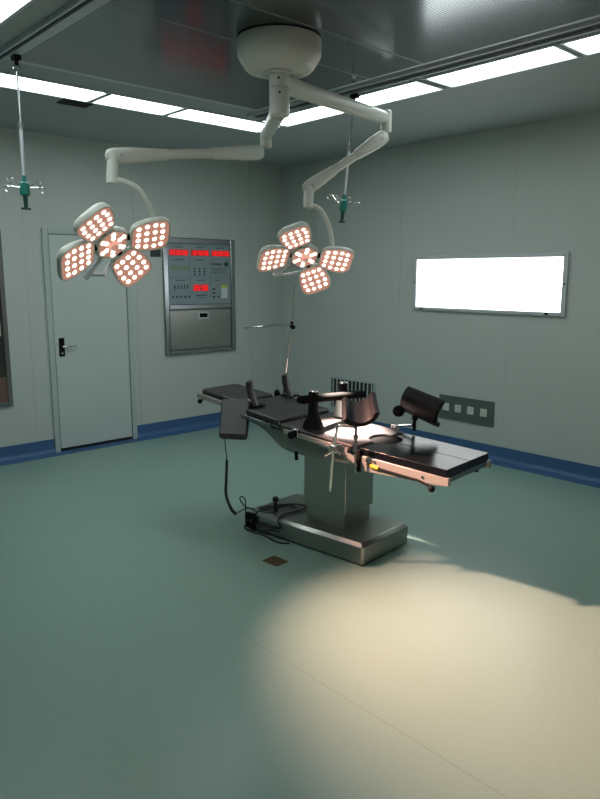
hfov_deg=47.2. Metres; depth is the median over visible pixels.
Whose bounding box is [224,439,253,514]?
coiled cable
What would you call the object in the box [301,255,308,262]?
bulb
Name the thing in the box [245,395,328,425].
cushion
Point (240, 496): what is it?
power cable
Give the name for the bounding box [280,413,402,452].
seat cushion
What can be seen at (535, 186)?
wall
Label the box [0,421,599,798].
floor
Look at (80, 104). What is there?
ceiling vent
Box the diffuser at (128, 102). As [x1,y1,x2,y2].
[95,95,178,113]
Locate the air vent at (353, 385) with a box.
[329,376,374,407]
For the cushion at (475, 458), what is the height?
0.075 m
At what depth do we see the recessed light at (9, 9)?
3.41 m
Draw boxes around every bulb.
[109,241,118,250]
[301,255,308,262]
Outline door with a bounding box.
[41,228,137,452]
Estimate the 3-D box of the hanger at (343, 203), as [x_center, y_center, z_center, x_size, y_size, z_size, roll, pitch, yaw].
[0.325,-1.749,5.010,0.219,0.895,0.136,-6,12,-31]
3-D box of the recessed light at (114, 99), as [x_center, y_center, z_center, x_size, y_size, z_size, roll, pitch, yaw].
[-1.250,-2.283,5.320,0.650,0.016,0.365,-9,14,-42]
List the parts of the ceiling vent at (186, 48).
perforated panel, perforated panel, perforated panel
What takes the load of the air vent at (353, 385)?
in the wall at (535, 186)
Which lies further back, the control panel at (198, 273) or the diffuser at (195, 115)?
the control panel at (198, 273)
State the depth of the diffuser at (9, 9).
3.41 m
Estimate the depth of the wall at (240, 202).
7.40 m
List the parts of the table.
head rail, rail, clamp knob, support post, rail, holder rod, support post, clamp plate, trough stem, hinge post, trough knob, holder rod, leg plate rail, trough stem, lever knob, leg plate rail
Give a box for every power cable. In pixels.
[239,496,296,531]
[244,503,306,543]
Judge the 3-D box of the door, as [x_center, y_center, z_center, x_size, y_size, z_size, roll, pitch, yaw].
[-2.102,-0.600,7.004,0.920,2.201,0.070,-9,14,-42]
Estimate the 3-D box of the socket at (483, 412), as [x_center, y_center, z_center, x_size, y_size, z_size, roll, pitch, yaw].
[1.779,0.130,6.664,0.007,0.076,0.072,-9,14,-42]
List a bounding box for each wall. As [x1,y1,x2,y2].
[0,127,281,450]
[281,111,599,466]
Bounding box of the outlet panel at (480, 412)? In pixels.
[439,394,494,426]
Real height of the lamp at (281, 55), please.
1.434 m
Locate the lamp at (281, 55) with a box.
[56,25,391,294]
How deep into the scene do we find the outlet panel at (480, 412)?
6.79 m
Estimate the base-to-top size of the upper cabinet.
1.638 m
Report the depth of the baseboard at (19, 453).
7.42 m
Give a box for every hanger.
[4,53,45,209]
[327,93,359,222]
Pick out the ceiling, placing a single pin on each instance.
(571, 87)
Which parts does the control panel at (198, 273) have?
panel door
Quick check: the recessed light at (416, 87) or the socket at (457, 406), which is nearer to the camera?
the recessed light at (416, 87)
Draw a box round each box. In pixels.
[245,512,255,528]
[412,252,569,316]
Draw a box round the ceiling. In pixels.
[0,0,599,166]
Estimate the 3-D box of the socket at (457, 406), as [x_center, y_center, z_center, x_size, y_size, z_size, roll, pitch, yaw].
[1.579,0.091,6.879,0.007,0.076,0.072,-9,14,-42]
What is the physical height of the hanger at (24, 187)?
0.885 m
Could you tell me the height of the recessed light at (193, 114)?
0.016 m
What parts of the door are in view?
handle plate, handle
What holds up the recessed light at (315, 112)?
in the ceiling
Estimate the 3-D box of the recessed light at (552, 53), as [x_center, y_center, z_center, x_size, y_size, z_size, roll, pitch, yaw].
[1.260,-2.109,4.368,0.330,0.016,0.940,-9,14,-42]
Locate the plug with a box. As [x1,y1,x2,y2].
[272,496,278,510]
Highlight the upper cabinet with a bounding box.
[0,230,13,406]
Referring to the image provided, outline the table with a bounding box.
[197,284,490,565]
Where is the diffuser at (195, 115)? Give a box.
[171,109,263,130]
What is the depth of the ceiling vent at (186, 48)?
3.79 m
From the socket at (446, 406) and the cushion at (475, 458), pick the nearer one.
the cushion at (475, 458)
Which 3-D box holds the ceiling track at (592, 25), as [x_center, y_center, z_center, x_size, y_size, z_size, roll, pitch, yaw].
[0.751,-2.123,4.471,0.118,0.026,3.400,-9,14,-42]
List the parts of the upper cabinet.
glass door, brown kick panel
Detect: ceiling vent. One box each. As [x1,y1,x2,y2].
[4,0,599,110]
[57,99,94,107]
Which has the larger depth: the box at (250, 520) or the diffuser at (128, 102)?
the diffuser at (128, 102)
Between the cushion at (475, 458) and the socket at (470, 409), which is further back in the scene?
the socket at (470, 409)
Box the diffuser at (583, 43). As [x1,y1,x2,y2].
[567,35,599,52]
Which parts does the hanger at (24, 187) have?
rod, rod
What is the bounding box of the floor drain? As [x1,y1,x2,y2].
[262,556,287,565]
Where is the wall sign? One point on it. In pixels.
(154, 253)
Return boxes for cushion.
[202,384,272,400]
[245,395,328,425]
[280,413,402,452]
[360,442,469,477]
[396,433,488,467]
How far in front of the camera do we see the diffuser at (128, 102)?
5.32 m
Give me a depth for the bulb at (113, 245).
3.93 m
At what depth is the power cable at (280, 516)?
4.73 m
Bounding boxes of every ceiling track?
[0,0,97,61]
[247,17,599,119]
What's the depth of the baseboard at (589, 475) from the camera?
6.36 m
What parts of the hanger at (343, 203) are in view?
rod, rod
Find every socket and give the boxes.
[443,403,448,410]
[455,404,460,412]
[467,406,473,414]
[480,409,486,416]
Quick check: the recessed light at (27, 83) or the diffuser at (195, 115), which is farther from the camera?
the diffuser at (195, 115)
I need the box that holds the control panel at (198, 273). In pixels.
[162,237,235,355]
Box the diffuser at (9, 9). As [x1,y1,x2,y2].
[0,0,26,19]
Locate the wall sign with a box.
[150,249,160,256]
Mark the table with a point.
(342, 450)
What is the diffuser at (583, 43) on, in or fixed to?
attached to the recessed light at (585, 45)
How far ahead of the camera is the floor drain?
4.29 m
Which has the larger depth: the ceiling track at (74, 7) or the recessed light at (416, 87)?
the recessed light at (416, 87)
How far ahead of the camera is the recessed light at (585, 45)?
3.93 m
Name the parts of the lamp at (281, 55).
spring arm, spring arm, spring arm, extension arm, spring arm, extension arm, spring arm, spring arm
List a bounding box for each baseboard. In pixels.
[0,412,249,465]
[329,412,599,487]
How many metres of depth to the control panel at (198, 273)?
7.81 m
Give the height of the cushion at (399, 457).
0.074 m
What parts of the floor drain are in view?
hinged lid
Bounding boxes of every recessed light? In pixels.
[0,0,35,26]
[0,70,109,102]
[88,91,186,115]
[165,106,283,132]
[279,105,344,126]
[356,78,445,106]
[423,42,581,87]
[559,31,599,56]
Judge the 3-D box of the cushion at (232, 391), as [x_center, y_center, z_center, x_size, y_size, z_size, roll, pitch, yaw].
[-0.471,-0.034,5.124,0.400,0.094,0.370,9,13,40]

